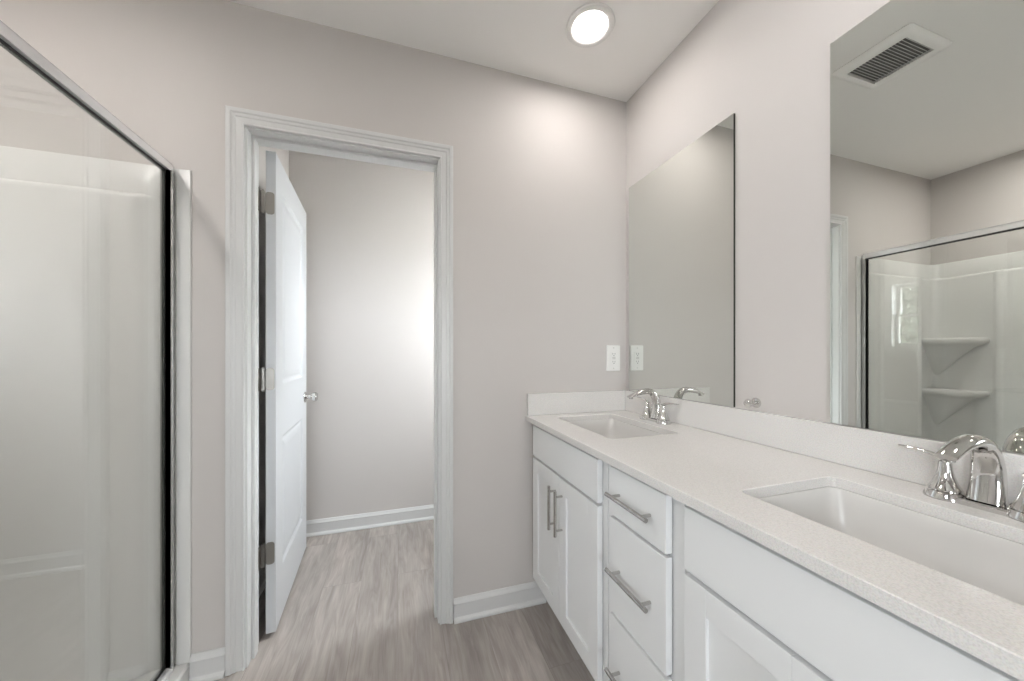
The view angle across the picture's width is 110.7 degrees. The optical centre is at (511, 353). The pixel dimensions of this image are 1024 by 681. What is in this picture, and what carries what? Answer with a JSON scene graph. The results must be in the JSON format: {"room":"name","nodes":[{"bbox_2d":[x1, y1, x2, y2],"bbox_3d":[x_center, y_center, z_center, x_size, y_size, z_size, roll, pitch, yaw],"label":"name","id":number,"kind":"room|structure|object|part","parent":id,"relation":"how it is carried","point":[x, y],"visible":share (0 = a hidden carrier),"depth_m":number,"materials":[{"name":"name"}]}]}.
{"room":"bathroom","nodes":[
{"label":"bathroom","id":0,"kind":"room"},
{"bbox_2d":[259,146,288,546],"bbox_3d":[-1.334,-0.061,1.816,0.100,2.487,0.905,0,0,-18],"label":"wall","id":1,"kind":"structure","parent":0,"point":[283,155],"depth_m":1.82,"materials":[{"name":"paint"}]},
{"bbox_2d":[259,563,265,597],"bbox_3d":[-1.274,1.133,1.835,0.026,0.098,0.853,0,0,-18],"label":"baseboard","id":2,"kind":"structure","parent":1,"relation":"attached to","point":[262,572],"depth_m":1.77,"materials":[{"name":"paint"}]},
{"bbox_2d":[0,0,625,653],"bbox_3d":[-0.710,-0.061,1.481,2.703,2.487,0.115,0,0,-18],"label":"wall","id":3,"kind":"structure","parent":0,"point":[539,167],"depth_m":1.54,"materials":[{"name":"paint"}]},
{"bbox_2d":[189,647,224,680],"bbox_3d":[-1.102,1.133,1.281,0.105,0.098,0.026,0,0,-18],"label":"baseboard","id":4,"kind":"structure","parent":3,"relation":"attached to","point":[209,665],"depth_m":1.28,"materials":[{"name":"paint"}]},
{"bbox_2d":[258,150,317,633],"bbox_3d":[-1.119,0.162,1.774,0.176,2.001,0.750,0,0,-21],"label":"door","id":5,"kind":"structure","parent":3,"relation":"in","point":[284,376],"depth_m":1.58,"materials":[{"name":"white paint"}]},
{"bbox_3d":[-1.182,0.257,2.085,0.070,0.064,0.064,0,0,-21],"label":"knob","id":6,"kind":"part","parent":5,"relation":"part of","materials":[{"name":"silver metal"}]},
{"bbox_2d":[225,105,452,675],"bbox_3d":[-0.655,0.137,1.429,0.832,2.088,0.018,0,0,-18],"label":"trim","id":7,"kind":"structure","parent":3,"relation":"attached to","point":[236,119],"depth_m":1.32,"materials":[{"name":"paint"}]},
{"bbox_2d":[245,126,439,667],"bbox_3d":[-0.676,0.159,1.492,0.743,2.043,0.115,0,0,-18],"label":"trim","id":8,"kind":"structure","parent":3,"relation":"attached to","point":[254,137],"depth_m":1.38,"materials":[{"name":"paint"}]},
{"bbox_2d":[453,581,545,623],"bbox_3d":[-0.048,1.133,1.620,0.434,0.098,0.026,0,0,-18],"label":"baseboard","id":9,"kind":"structure","parent":3,"relation":"attached to","point":[511,598],"depth_m":1.61,"materials":[{"name":"paint"}]},
{"bbox_2d":[606,345,619,370],"bbox_3d":[0.520,0.025,1.812,0.080,0.132,0.009,0,0,-18],"label":"outlet","id":10,"kind":"object","parent":3,"relation":"attached to","point":[612,351],"visible":1,"depth_m":1.81,"materials":[{"name":"white plastic"}]},
{"bbox_2d":[611,352,616,364],"bbox_3d":[0.520,0.025,1.810,0.033,0.066,0.003,0,0,-18],"label":"receptacle","id":11,"kind":"object","parent":10,"relation":"attached to","point":[613,354],"depth_m":1.81,"materials":[{"name":"white plastic"}]},
{"bbox_2d":[289,150,433,520],"bbox_3d":[-1.020,-0.061,2.445,2.703,2.487,0.100,0,0,-18],"label":"wall","id":12,"kind":"structure","parent":0,"point":[370,226],"depth_m":2.41,"materials":[{"name":"paint"}]},
{"bbox_2d":[306,504,433,536],"bbox_3d":[-0.568,1.133,2.524,1.793,0.098,0.026,0,0,-18],"label":"baseboard","id":13,"kind":"structure","parent":12,"relation":"attached to","point":[317,527],"depth_m":2.39,"materials":[{"name":"paint"}]},
{"bbox_2d":[215,520,594,680],"bbox_3d":[-0.286,1.242,0.165,2.903,0.120,4.890,0,0,-18],"label":"floor","id":14,"kind":"structure","parent":0,"point":[359,606],"depth_m":1.50,"materials":[{"name":"grey wood"}]},
{"bbox_2d":[127,663,188,680],"bbox_3d":[-1.334,1.145,0.419,0.862,0.072,1.522,0,0,-18],"label":"shower tray","id":15,"kind":"object","parent":14,"relation":"on","point":[180,672],"visible":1,"depth_m":1.23,"materials":[{"name":"white plastic"}]},
{"bbox_2d":[0,20,174,680],"bbox_3d":[-0.966,0.216,0.537,0.074,1.783,1.506,0,0,-18],"label":"shower door frame","id":16,"kind":"structure","parent":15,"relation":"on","point":[10,41],"depth_m":1.23,"materials":[{"name":"metal"}]},
{"bbox_3d":[-0.982,-0.657,0.532,0.030,0.036,1.506,0,0,-18],"label":"header rail","id":17,"kind":"part","parent":16,"relation":"part of","materials":[{"name":"metal"}]},
{"bbox_3d":[-0.980,1.101,0.533,0.046,0.012,1.462,0,0,-18],"label":"rail","id":18,"kind":"part","parent":16,"relation":"part of","materials":[{"name":"metal"}]},
{"bbox_2d":[0,146,191,680],"bbox_3d":[-1.333,0.225,0.419,0.864,1.766,1.523,0,0,-18],"label":"shower surround","id":19,"kind":"object","parent":15,"relation":"on","point":[80,235],"visible":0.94,"depth_m":1.17,"materials":[{"name":"white plastic"}]},
{"bbox_2d":[533,425,608,680],"bbox_3d":[0.417,0.749,1.456,0.569,0.864,0.620,0,0,-18],"label":"base cabinet","id":20,"kind":"object","parent":14,"relation":"on","point":[571,506],"visible":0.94,"depth_m":1.26,"materials":[{"name":"white paint"}]},
{"bbox_3d":[0.148,0.760,1.512,0.019,0.558,0.278,0,0,-18],"label":"door","id":21,"kind":"part","parent":20,"relation":"part of","materials":[{"name":"white paint"}]},
{"bbox_3d":[0.156,0.609,1.398,0.036,0.172,0.012,0,0,-18],"label":"bar pull","id":22,"kind":"part","parent":20,"relation":"part of","materials":[{"name":"silver metal"}]},
{"bbox_3d":[0.174,0.609,1.342,0.036,0.172,0.012,0,0,-18],"label":"bar pull","id":23,"kind":"part","parent":20,"relation":"part of","materials":[{"name":"silver metal"}]},
{"bbox_3d":[0.191,0.403,1.379,0.019,0.137,0.559,0,0,-18],"label":"false drawer","id":24,"kind":"part","parent":20,"relation":"part of","materials":[{"name":"white paint"}]},
{"bbox_3d":[0.234,0.760,1.245,0.019,0.558,0.278,0,0,-18],"label":"door","id":25,"kind":"part","parent":20,"relation":"part of","materials":[{"name":"white paint"}]},
{"bbox_2d":[604,464,685,680],"bbox_3d":[0.560,0.749,1.014,0.569,0.864,0.304,0,0,-18],"label":"base cabinet","id":26,"kind":"object","parent":14,"relation":"on","point":[646,571],"visible":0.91,"depth_m":0.90,"materials":[{"name":"white paint"}]},
{"bbox_3d":[0.306,0.902,0.933,0.036,0.012,0.172,0,0,-18],"label":"bar pull","id":27,"kind":"part","parent":26,"relation":"part of","materials":[{"name":"silver metal"}]},
{"bbox_3d":[0.306,0.618,0.933,0.036,0.012,0.172,0,0,-18],"label":"bar pull","id":28,"kind":"part","parent":26,"relation":"part of","materials":[{"name":"silver metal"}]},
{"bbox_3d":[0.306,0.402,0.933,0.036,0.012,0.172,0,0,-18],"label":"bar pull","id":29,"kind":"part","parent":26,"relation":"part of","materials":[{"name":"silver metal"}]},
{"bbox_3d":[0.333,0.902,0.939,0.019,0.274,0.231,0,0,-18],"label":"drawer","id":30,"kind":"part","parent":26,"relation":"part of","materials":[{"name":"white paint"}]},
{"bbox_3d":[0.333,0.618,0.939,0.019,0.275,0.231,0,0,-18],"label":"drawer","id":31,"kind":"part","parent":26,"relation":"part of","materials":[{"name":"white paint"}]},
{"bbox_3d":[0.333,0.402,0.939,0.019,0.139,0.231,0,0,-18],"label":"drawer","id":32,"kind":"part","parent":26,"relation":"part of","materials":[{"name":"white paint"}]},
{"bbox_2d":[684,505,1019,680],"bbox_3d":[0.700,0.749,0.577,0.569,0.864,0.608,0,0,-18],"label":"base cabinet","id":33,"kind":"object","parent":14,"relation":"on","point":[752,612],"visible":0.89,"depth_m":0.58,"materials":[{"name":"white paint"}]},
{"bbox_3d":[0.428,0.760,0.644,0.019,0.558,0.278,0,0,-18],"label":"door","id":34,"kind":"part","parent":33,"relation":"part of","materials":[{"name":"white paint"}]},
{"bbox_2d":[525,410,1023,680],"bbox_3d":[0.566,0.304,1.019,0.557,0.023,1.545,0,0,-18],"label":"countertop","id":35,"kind":"structure","parent":33,"relation":"on","point":[723,478],"depth_m":0.66,"materials":[{"name":"white stone"}]},
{"bbox_2d":[527,390,624,415],"bbox_3d":[0.325,0.242,1.743,0.531,0.102,0.020,0,0,-18],"label":"side splash","id":36,"kind":"object","parent":35,"relation":"on","point":[588,401],"visible":1,"depth_m":1.73,"materials":[{"name":"white stone"}]},
{"bbox_2d":[567,419,664,438],"bbox_3d":[0.411,0.467,1.461,0.330,0.300,0.476,0,0,-18],"label":"sink","id":37,"kind":"object","parent":35,"relation":"in","point":[609,428],"visible":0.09,"depth_m":1.66,"materials":[{"name":"ceramic"}]},
{"bbox_2d":[627,388,678,424],"bbox_3d":[0.610,0.222,1.540,0.201,0.142,0.200,0,0,22],"label":"faucet","id":38,"kind":"object","parent":35,"relation":"on","point":[658,414],"visible":1,"depth_m":1.51,"materials":[{"name":"silver metal"}]},
{"bbox_3d":[0.567,0.218,1.515,0.160,0.136,0.050,0,0,-18],"label":"spout","id":39,"kind":"part","parent":38,"relation":"part of","materials":[{"name":"silver metal"}]},
{"bbox_3d":[0.603,0.255,1.581,0.060,0.075,0.060,0,0,-18],"label":"handle","id":40,"kind":"part","parent":38,"relation":"part of","materials":[{"name":"silver metal"}]},
{"bbox_3d":[0.618,0.287,1.531,0.042,0.011,0.120,0,0,-18],"label":"deck plate","id":41,"kind":"part","parent":38,"relation":"part of","materials":[{"name":"silver metal"}]},
{"bbox_3d":[0.634,0.255,1.482,0.060,0.075,0.060,0,0,-18],"label":"handle","id":42,"kind":"part","parent":38,"relation":"part of","materials":[{"name":"silver metal"}]},
{"bbox_3d":[0.646,0.213,1.453,0.021,0.021,0.082,0,0,-25],"label":"lever","id":43,"kind":"part","parent":38,"relation":"part of","materials":[{"name":"silver metal"}]},
{"bbox_2d":[758,486,1023,605],"bbox_3d":[0.691,0.467,0.591,0.330,0.300,0.476,0,0,-18],"label":"sink","id":44,"kind":"object","parent":35,"relation":"in","point":[994,564],"visible":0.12,"depth_m":0.69,"materials":[{"name":"ceramic"}]},
{"bbox_2d":[898,434,1023,522],"bbox_3d":[0.887,0.222,0.678,0.201,0.142,0.200,0,0,22],"label":"faucet","id":45,"kind":"object","parent":35,"relation":"on","point":[987,486],"visible":1,"depth_m":0.66,"materials":[{"name":"silver metal"}]},
{"bbox_3d":[0.873,0.213,0.750,0.021,0.021,0.082,0,0,-11],"label":"lever","id":46,"kind":"part","parent":45,"relation":"part of","materials":[{"name":"silver metal"}]},
{"bbox_3d":[0.880,0.255,0.719,0.060,0.075,0.060,0,0,-18],"label":"handle","id":47,"kind":"part","parent":45,"relation":"part of","materials":[{"name":"silver metal"}]},
{"bbox_3d":[0.844,0.218,0.653,0.160,0.136,0.050,0,0,-18],"label":"spout","id":48,"kind":"part","parent":45,"relation":"part of","materials":[{"name":"silver metal"}]},
{"bbox_3d":[0.896,0.287,0.670,0.042,0.011,0.120,0,0,-18],"label":"deck plate","id":49,"kind":"part","parent":45,"relation":"part of","materials":[{"name":"silver metal"}]},
{"bbox_3d":[0.912,0.255,0.620,0.060,0.075,0.060,0,0,-18],"label":"handle","id":50,"kind":"part","parent":45,"relation":"part of","materials":[{"name":"silver metal"}]},
{"bbox_2d":[227,0,718,101],"bbox_3d":[-0.286,-1.355,0.165,2.903,0.100,4.890,0,0,-18],"label":"ceiling","id":51,"kind":"structure","parent":0,"point":[527,38],"depth_m":1.43,"materials":[{"name":"white paint"}]},
{"bbox_2d":[566,2,614,47],"bbox_3d":[0.311,-1.300,1.411,0.193,0.008,0.193,0,0,-18],"label":"recessed light","id":52,"kind":"object","parent":51,"relation":"in","point":[593,23],"visible":1,"depth_m":1.40,"materials":[{"name":"white plastic"}]},
{"bbox_2d":[626,0,1021,453],"bbox_3d":[1.058,-0.061,0.598,0.120,2.487,4.890,0,0,-18],"label":"wall","id":53,"kind":"structure","parent":0,"point":[766,63],"depth_m":1.13,"materials":[{"name":"paint"}]},
{"bbox_2d":[629,113,734,406],"bbox_3d":[0.691,-0.327,1.527,0.008,1.032,0.593,0,0,-18],"label":"mirror","id":54,"kind":"object","parent":53,"relation":"attached to","point":[682,212],"visible":1,"depth_m":1.45,"materials":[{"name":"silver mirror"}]},
{"bbox_2d":[743,398,760,407],"bbox_3d":[0.787,0.164,1.165,0.046,0.034,0.034,0,0,-18],"label":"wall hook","id":55,"kind":"object","parent":53,"relation":"attached to","point":[755,402],"visible":1,"depth_m":1.16,"materials":[{"name":"silver metal"}]},
{"bbox_2d":[625,390,1023,504],"bbox_3d":[0.821,0.242,1.101,0.020,0.102,1.545,0,0,-18],"label":"backsplash","id":56,"kind":"structure","parent":53,"relation":"attached to","point":[875,451],"depth_m":0.95,"materials":[{"name":"white stone"}]},
{"bbox_2d":[830,0,1023,453],"bbox_3d":[0.965,-0.327,0.677,0.008,1.032,0.608,0,0,-18],"label":"mirror","id":57,"kind":"object","parent":53,"relation":"attached to","point":[927,96],"visible":1,"depth_m":0.78,"materials":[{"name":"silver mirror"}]}
]}

